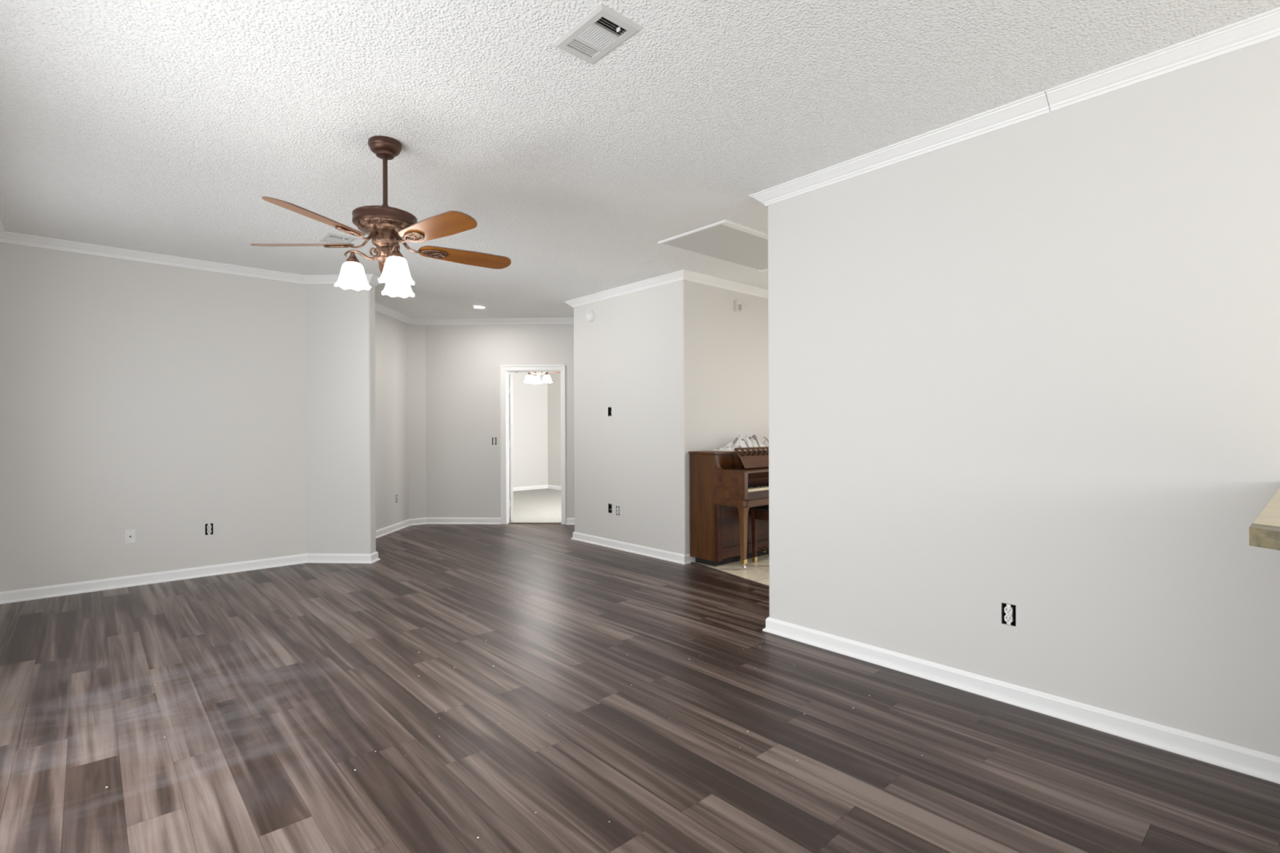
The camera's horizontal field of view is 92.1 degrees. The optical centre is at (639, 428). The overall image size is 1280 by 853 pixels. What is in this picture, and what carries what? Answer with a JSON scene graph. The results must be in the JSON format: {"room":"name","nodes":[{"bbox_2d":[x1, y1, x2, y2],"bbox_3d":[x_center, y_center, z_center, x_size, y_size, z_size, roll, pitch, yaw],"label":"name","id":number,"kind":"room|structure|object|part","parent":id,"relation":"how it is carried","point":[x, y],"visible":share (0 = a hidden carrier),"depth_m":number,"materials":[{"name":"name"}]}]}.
{"room":"empty living room","nodes":[
{"label":"empty living room","id":0,"kind":"room"},
{"bbox_2d":[0,242,306,591],"bbox_3d":[-4.036,-0.071,5.213,2.273,2.754,0.120,0,0,-42],"label":"wall","id":1,"kind":"structure","parent":0,"point":[163,402],"depth_m":5.08,"materials":[{"name":"white paint"}]},
{"bbox_2d":[124,528,135,543],"bbox_3d":[-4.146,0.882,5.019,0.070,0.114,0.017,0,0,-42],"label":"wall plate","id":2,"kind":"object","parent":1,"relation":"attached to","point":[130,535],"visible":1,"depth_m":5.02,"materials":[{"name":"white plastic"}]},
{"bbox_2d":[204,523,213,534],"bbox_3d":[-3.774,0.881,5.399,0.056,0.094,0.064,0,0,-42],"label":"electrical outlet","id":3,"kind":"object","parent":1,"relation":"attached to","point":[208,527],"visible":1,"depth_m":5.38,"materials":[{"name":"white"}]},
{"bbox_2d":[306,283,375,554],"bbox_3d":[-2.873,-0.075,5.937,0.622,2.754,0.120,0,0,3],"label":"wall","id":4,"kind":"structure","parent":0,"point":[340,361],"depth_m":5.88,"materials":[{"name":"white paint"}]},
{"bbox_2d":[0,551,380,604],"bbox_3d":[-2.807,1.238,4.339,2.642,0.086,2.815,0,0,-42],"label":"baseboard","id":5,"kind":"structure","parent":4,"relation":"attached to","point":[45,592],"depth_m":5.21,"materials":[{"name":"white paint"}]},
{"bbox_2d":[0,220,380,286],"bbox_3d":[-0.370,-1.419,1.665,2.715,0.068,10.165,0,0,-42],"label":"trim","id":6,"kind":"structure","parent":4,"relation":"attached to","point":[5,237],"depth_m":5.13,"materials":[{"name":"white paint"}]},
{"bbox_2d":[374,269,768,325],"bbox_3d":[-0.267,-1.419,6.944,5.779,0.068,2.417,0,0,6],"label":"trim","id":7,"kind":"structure","parent":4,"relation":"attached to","point":[683,274],"depth_m":6.61,"materials":[{"name":"white paint"}]},
{"bbox_2d":[374,310,426,530],"bbox_3d":[-3.151,-0.074,7.240,0.298,2.754,2.409,0,0,7],"label":"wall","id":8,"kind":"structure","parent":0,"point":[399,345],"depth_m":7.85,"materials":[{"name":"white paint"}]},
{"bbox_2d":[375,517,500,538],"bbox_3d":[-2.909,1.239,7.365,0.982,0.086,2.536,0,0,31],"label":"baseboard","id":9,"kind":"structure","parent":8,"relation":"attached to","point":[388,530],"depth_m":8.21,"materials":[{"name":"white paint"}]},
{"bbox_2d":[425,323,574,523],"bbox_3d":[-1.195,-0.082,8.234,3.346,2.754,0.115,0,0,3],"label":"wall","id":10,"kind":"structure","parent":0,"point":[463,362],"depth_m":8.23,"materials":[{"name":"white paint"}]},
{"bbox_2d":[492,437,496,444],"bbox_3d":[-1.939,0.174,8.239,0.056,0.104,0.072,0,0,3],"label":"light switch","id":11,"kind":"object","parent":10,"relation":"attached to","point":[494,439],"visible":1,"depth_m":8.22,"materials":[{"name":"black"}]},
{"bbox_2d":[500,364,565,524],"bbox_3d":[-1.620,0.222,8.400,1.292,2.110,0.618,0,0,41],"label":"door frame","id":12,"kind":"structure","parent":10,"relation":"attached to","point":[506,380],"depth_m":8.20,"materials":[{"name":"white paint"}]},
{"bbox_2d":[508,372,547,487],"bbox_3d":[-3.693,-0.072,11.478,4.830,2.754,0.120,0,0,-42],"label":"wall","id":13,"kind":"structure","parent":0,"point":[530,401],"depth_m":12.68,"materials":[{"name":"white paint"}]},
{"bbox_2d":[513,484,560,491],"bbox_3d":[-1.987,1.235,9.571,4.615,0.086,4.990,0,0,-42],"label":"baseboard","id":14,"kind":"structure","parent":13,"relation":"attached to","point":[543,486],"depth_m":12.71,"materials":[{"name":"white paint"}]},
{"bbox_2d":[547,372,560,486],"bbox_3d":[-0.195,-0.086,11.109,0.115,2.754,5.100,0,0,-42],"label":"wall","id":15,"kind":"structure","parent":0,"point":[554,388],"depth_m":12.78,"materials":[{"name":"white paint"}]},
{"bbox_2d":[565,517,695,564],"bbox_3d":[0.642,1.224,7.775,3.069,0.086,2.740,0,0,-42],"label":"baseboard","id":16,"kind":"structure","parent":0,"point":[684,559],"depth_m":6.30,"materials":[{"name":"white paint"}]},
{"bbox_2d":[0,488,1279,852],"bbox_3d":[0.013,1.268,4.944,7.815,0.024,14.550,0,0,-42],"label":"floor","id":17,"kind":"structure","parent":0,"point":[266,690],"depth_m":2.58,"materials":[{"name":"wood"}]},
{"bbox_2d":[106,638,922,838],"bbox_3d":[-0.533,1.270,2.771,2.941,0.005,2.428,0,0,-30],"label":"crumbs","id":18,"kind":"object","parent":17,"relation":"on","point":[513,638],"visible":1,"depth_m":2.57,"materials":[{"name":"white"}]},
{"bbox_2d":[508,522,561,524],"bbox_3d":[-1.392,1.271,8.253,0.728,0.010,0.028,0,0,3],"label":"trim","id":19,"kind":"structure","parent":17,"relation":"on","point":[508,522],"depth_m":8.23,"materials":[{"name":"brown"}]},
{"bbox_2d":[688,446,768,569],"bbox_3d":[1.231,0.719,6.033,1.484,1.077,0.672,0,0,-42],"label":"upright piano","id":20,"kind":"object","parent":17,"relation":"on","point":[724,486],"visible":0.46,"depth_m":5.64,"materials":[{"name":"brown wood"}]},
{"bbox_3d":[0.580,0.721,5.690,0.032,0.967,0.305,0,0,-42],"label":"panel","id":21,"kind":"part","parent":20,"relation":"part of","materials":[{"name":"brown wood"}]},
{"bbox_3d":[1.115,0.226,6.161,1.484,0.020,0.329,0,0,-42],"label":"lid","id":22,"kind":"part","parent":20,"relation":"part of","materials":[{"name":"brown wood"}]},
{"bbox_2d":[711,434,766,451],"bbox_3d":[0.982,0.136,6.042,0.614,0.159,0.285,0,0,-42],"label":"cloth","id":23,"kind":"object","parent":20,"relation":"on","point":[740,442],"visible":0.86,"depth_m":5.99,"materials":[{"name":"white fabric"}]},
{"bbox_3d":[0.920,0.938,5.480,0.076,0.471,0.076,0,0,-42],"label":"leg","id":24,"kind":"part","parent":20,"relation":"part of","materials":[{"name":"brown wood"}]},
{"bbox_3d":[1.204,0.316,6.062,1.396,0.162,0.017,0,0,-42],"label":"panel","id":25,"kind":"part","parent":20,"relation":"part of","materials":[{"name":"brown wood"}]},
{"bbox_3d":[1.238,0.910,6.027,1.348,0.545,0.032,0,0,-42],"label":"panel","id":26,"kind":"part","parent":20,"relation":"part of","materials":[{"name":"brown wood"}]},
{"bbox_2d":[726,467,768,473],"bbox_3d":[1.321,0.385,5.932,1.370,0.020,0.335,0,0,-42],"label":"piano fallboard","id":27,"kind":"object","parent":20,"relation":"attached to","point":[748,470],"depth_m":5.57,"materials":[{"name":"brown wood"}]},
{"bbox_2d":[690,561,768,588],"bbox_3d":[0.968,1.261,4.978,0.028,0.011,1.957,0,0,-31],"label":"trim","id":28,"kind":"structure","parent":17,"relation":"on","point":[691,562],"depth_m":5.27,"materials":[{"name":"wood"}]},
{"bbox_2d":[749,504,768,562],"bbox_3d":[1.405,0.999,5.911,0.720,0.515,0.330,0,0,-42],"label":"piano bench","id":29,"kind":"object","parent":17,"relation":"on","point":[760,513],"visible":0.18,"depth_m":5.78,"materials":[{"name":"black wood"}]},
{"bbox_3d":[1.076,0.990,5.796,0.048,0.445,0.048,0,0,-42],"label":"leg","id":30,"kind":"part","parent":29,"relation":"part of","materials":[{"name":"brown wood"}]},
{"bbox_3d":[1.404,0.754,5.911,0.720,0.025,0.330,0,0,-42],"label":"seat","id":31,"kind":"part","parent":29,"relation":"part of","materials":[{"name":"black wood"}]},
{"bbox_2d":[0,0,1279,319],"bbox_3d":[0.017,-1.524,4.991,8.100,0.140,14.900,0,0,-42],"label":"ceiling","id":32,"kind":"structure","parent":0,"point":[157,126],"depth_m":2.79,"materials":[{"name":"white paint"}]},
{"bbox_2d":[316,231,356,243],"bbox_3d":[-2.316,-1.486,4.712,0.208,0.118,0.270,0,0,-42],"label":"ceiling vent","id":33,"kind":"object","parent":32,"relation":"in","point":[328,237],"visible":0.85,"depth_m":4.68,"materials":[{"name":"grey metal"}]},
{"bbox_2d":[250,135,511,297],"bbox_3d":[-1.251,-1.081,3.138,1.267,0.736,1.283,0,0,-42],"label":"ceiling fan","id":34,"kind":"object","parent":32,"relation":"hanging from","point":[386,226],"visible":1,"depth_m":3.06,"materials":[{"name":"brown metal"}]},
{"bbox_3d":[-1.711,-0.930,3.133,0.509,0.006,0.146,0,13,1],"label":"blade","id":35,"kind":"part","parent":34,"relation":"part of","materials":[{"name":"brown wood"}]},
{"bbox_3d":[-1.424,-0.931,2.731,0.146,0.006,0.509,14,4,18],"label":"blade","id":36,"kind":"part","parent":34,"relation":"part of","materials":[{"name":"brown wood"}]},
{"bbox_3d":[-1.444,-0.770,3.104,0.166,0.120,0.166,0,0,13],"label":"lamp shade","id":37,"kind":"part","parent":34,"relation":"part of","materials":[{"name":"white glass"}]},
{"bbox_3d":[-1.403,-0.880,3.111,0.166,0.066,0.017,0,0,-9],"label":"lamp arm","id":38,"kind":"part","parent":34,"relation":"part of","materials":[{"name":"brown metal"}]},
{"bbox_3d":[-1.417,-0.931,3.529,0.146,0.006,0.509,-14,4,-17],"label":"blade","id":39,"kind":"part","parent":34,"relation":"part of","materials":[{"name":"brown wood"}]},
{"bbox_3d":[-1.217,-0.881,3.043,0.017,0.066,0.166,0,0,-41],"label":"lamp arm","id":40,"kind":"part","parent":34,"relation":"part of","materials":[{"name":"brown metal"}]},
{"bbox_3d":[-1.188,-0.771,3.011,0.166,0.120,0.166,0,0,27],"label":"lamp shade","id":41,"kind":"part","parent":34,"relation":"part of","materials":[{"name":"white glass"}]},
{"bbox_3d":[-1.287,-0.771,3.285,0.166,0.120,0.166,0,0,-21],"label":"lamp shade","id":42,"kind":"part","parent":34,"relation":"part of","materials":[{"name":"white glass"}]},
{"bbox_3d":[-0.954,-0.933,2.880,0.509,0.006,0.146,0,-13,37],"label":"blade","id":43,"kind":"part","parent":34,"relation":"part of","materials":[{"name":"brown wood"}]},
{"bbox_3d":[-0.950,-0.933,3.373,0.509,0.006,0.146,0,-14,-35],"label":"blade","id":44,"kind":"part","parent":34,"relation":"part of","materials":[{"name":"brown wood"}]},
{"bbox_2d":[472,305,486,308],"bbox_3d":[-1.915,-1.487,7.357,0.166,0.098,0.166,0,0,-42],"label":"recessed light","id":45,"kind":"object","parent":32,"relation":"in","point":[475,306],"visible":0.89,"depth_m":7.35,"materials":[{"name":"white plastic"}]},
{"bbox_2d":[515,372,560,383],"bbox_3d":[-1.559,-1.080,9.724,1.283,0.736,1.267,0,0,26],"label":"ceiling fan","id":46,"kind":"object","parent":32,"relation":"hanging from","point":[529,379],"visible":0.29,"depth_m":9.61,"materials":[{"name":"white glass"}]},
{"bbox_3d":[-1.725,-0.769,9.619,0.166,0.120,0.166,0,0,36],"label":"lamp shade","id":47,"kind":"part","parent":46,"relation":"part of","materials":[{"name":"white glass"}]},
{"bbox_3d":[-1.648,-0.769,9.846,0.166,0.120,0.166,0,0,-43],"label":"lamp shade","id":48,"kind":"part","parent":46,"relation":"part of","materials":[{"name":"white glass"}]},
{"bbox_3d":[-1.453,-0.770,9.629,0.166,0.120,0.166,0,0,-40],"label":"lamp shade","id":49,"kind":"part","parent":46,"relation":"part of","materials":[{"name":"white glass"}]},
{"bbox_2d":[551,3,643,64],"bbox_3d":[-0.160,-1.494,2.286,0.193,0.118,0.300,0,0,-42],"label":"ceiling vent","id":50,"kind":"object","parent":32,"relation":"in","point":[603,29],"visible":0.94,"depth_m":2.27,"materials":[{"name":"grey metal"}]},
{"bbox_2d":[657,219,768,271],"bbox_3d":[0.864,-1.454,5.007,1.338,0.024,0.683,0,0,-42],"label":"attic hatch","id":51,"kind":"object","parent":32,"relation":"attached to","point":[726,240],"visible":0.73,"depth_m":4.81,"materials":[{"name":"white paint"}]},
{"bbox_2d":[573,280,768,554],"bbox_3d":[1.002,-0.091,7.477,3.163,2.754,1.756,0,0,-42],"label":"wall","id":52,"kind":"structure","parent":0,"point":[679,371],"depth_m":6.23,"materials":[{"name":"white paint"}]},
{"bbox_2d":[586,310,595,322],"bbox_3d":[-0.553,-1.238,6.805,0.044,0.132,0.132,0,0,-42],"label":"smoke detector","id":53,"kind":"object","parent":52,"relation":"attached to","point":[590,315],"visible":1,"depth_m":6.78,"materials":[{"name":"white plastic"}]},
{"bbox_2d":[608,407,611,416],"bbox_3d":[-0.301,-0.176,6.605,0.057,0.098,0.058,0,0,-42],"label":"wall box","id":54,"kind":"object","parent":52,"relation":"attached to","point":[609,408],"visible":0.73,"depth_m":6.62,"materials":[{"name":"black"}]},
{"bbox_2d":[608,503,612,513],"bbox_3d":[-0.297,0.856,6.605,0.057,0.098,0.060,0,0,-42],"label":"wall box","id":55,"kind":"object","parent":52,"relation":"attached to","point":[610,505],"visible":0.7,"depth_m":6.62,"materials":[{"name":"black plastic"}]},
{"bbox_2d":[616,506,619,515],"bbox_3d":[-0.214,0.869,6.508,0.064,0.094,0.056,0,0,-42],"label":"electrical outlet","id":56,"kind":"object","parent":52,"relation":"attached to","point":[617,507],"visible":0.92,"depth_m":6.49,"materials":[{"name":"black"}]},
{"bbox_2d":[734,300,742,311],"bbox_3d":[1.001,-1.239,6.269,0.068,0.110,0.048,0,0,-42],"label":"sensor","id":57,"kind":"object","parent":52,"relation":"attached to","point":[738,306],"visible":1,"depth_m":6.26,"materials":[{"name":"white plastic"}]},
{"bbox_2d":[767,35,1279,756],"bbox_3d":[2.824,-0.098,1.686,0.120,2.754,5.938,0,0,-42],"label":"wall","id":58,"kind":"structure","parent":0,"point":[1033,365],"depth_m":2.69,"materials":[{"name":"white paint"}]},
{"bbox_2d":[748,90,1049,206],"bbox_3d":[1.319,-1.425,3.358,0.276,0.070,1.602,0,0,-42],"label":"trim","id":59,"kind":"structure","parent":58,"relation":"attached to","point":[1037,104],"depth_m":3.12,"materials":[{"name":"white paint"}]},
{"bbox_2d":[1001,603,1016,626],"bbox_3d":[1.722,0.861,2.868,0.064,0.094,0.056,0,0,-42],"label":"electrical outlet","id":60,"kind":"object","parent":58,"relation":"attached to","point":[1008,611],"visible":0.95,"depth_m":2.85,"materials":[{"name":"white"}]},
{"bbox_2d":[762,617,1279,784],"bbox_3d":[2.821,1.216,1.695,0.172,0.086,5.964,0,0,-42],"label":"baseboard","id":61,"kind":"structure","parent":58,"relation":"attached to","point":[1266,766],"depth_m":2.69,"materials":[{"name":"white paint"}]},
{"bbox_2d":[1044,7,1279,111],"bbox_3d":[3.254,-1.433,1.052,0.078,0.068,4.412,0,0,-42],"label":"trim","id":62,"kind":"structure","parent":58,"relation":"attached to","point":[1265,26],"depth_m":2.39,"materials":[{"name":"white paint"}]},
{"bbox_2d":[1248,488,1279,550],"bbox_3d":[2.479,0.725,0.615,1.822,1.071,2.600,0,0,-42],"label":"countertop","id":63,"kind":"structure","parent":58,"relation":"attached to","point":[1264,531],"depth_m":1.21,"materials":[{"name":"beige stone"}]}
]}

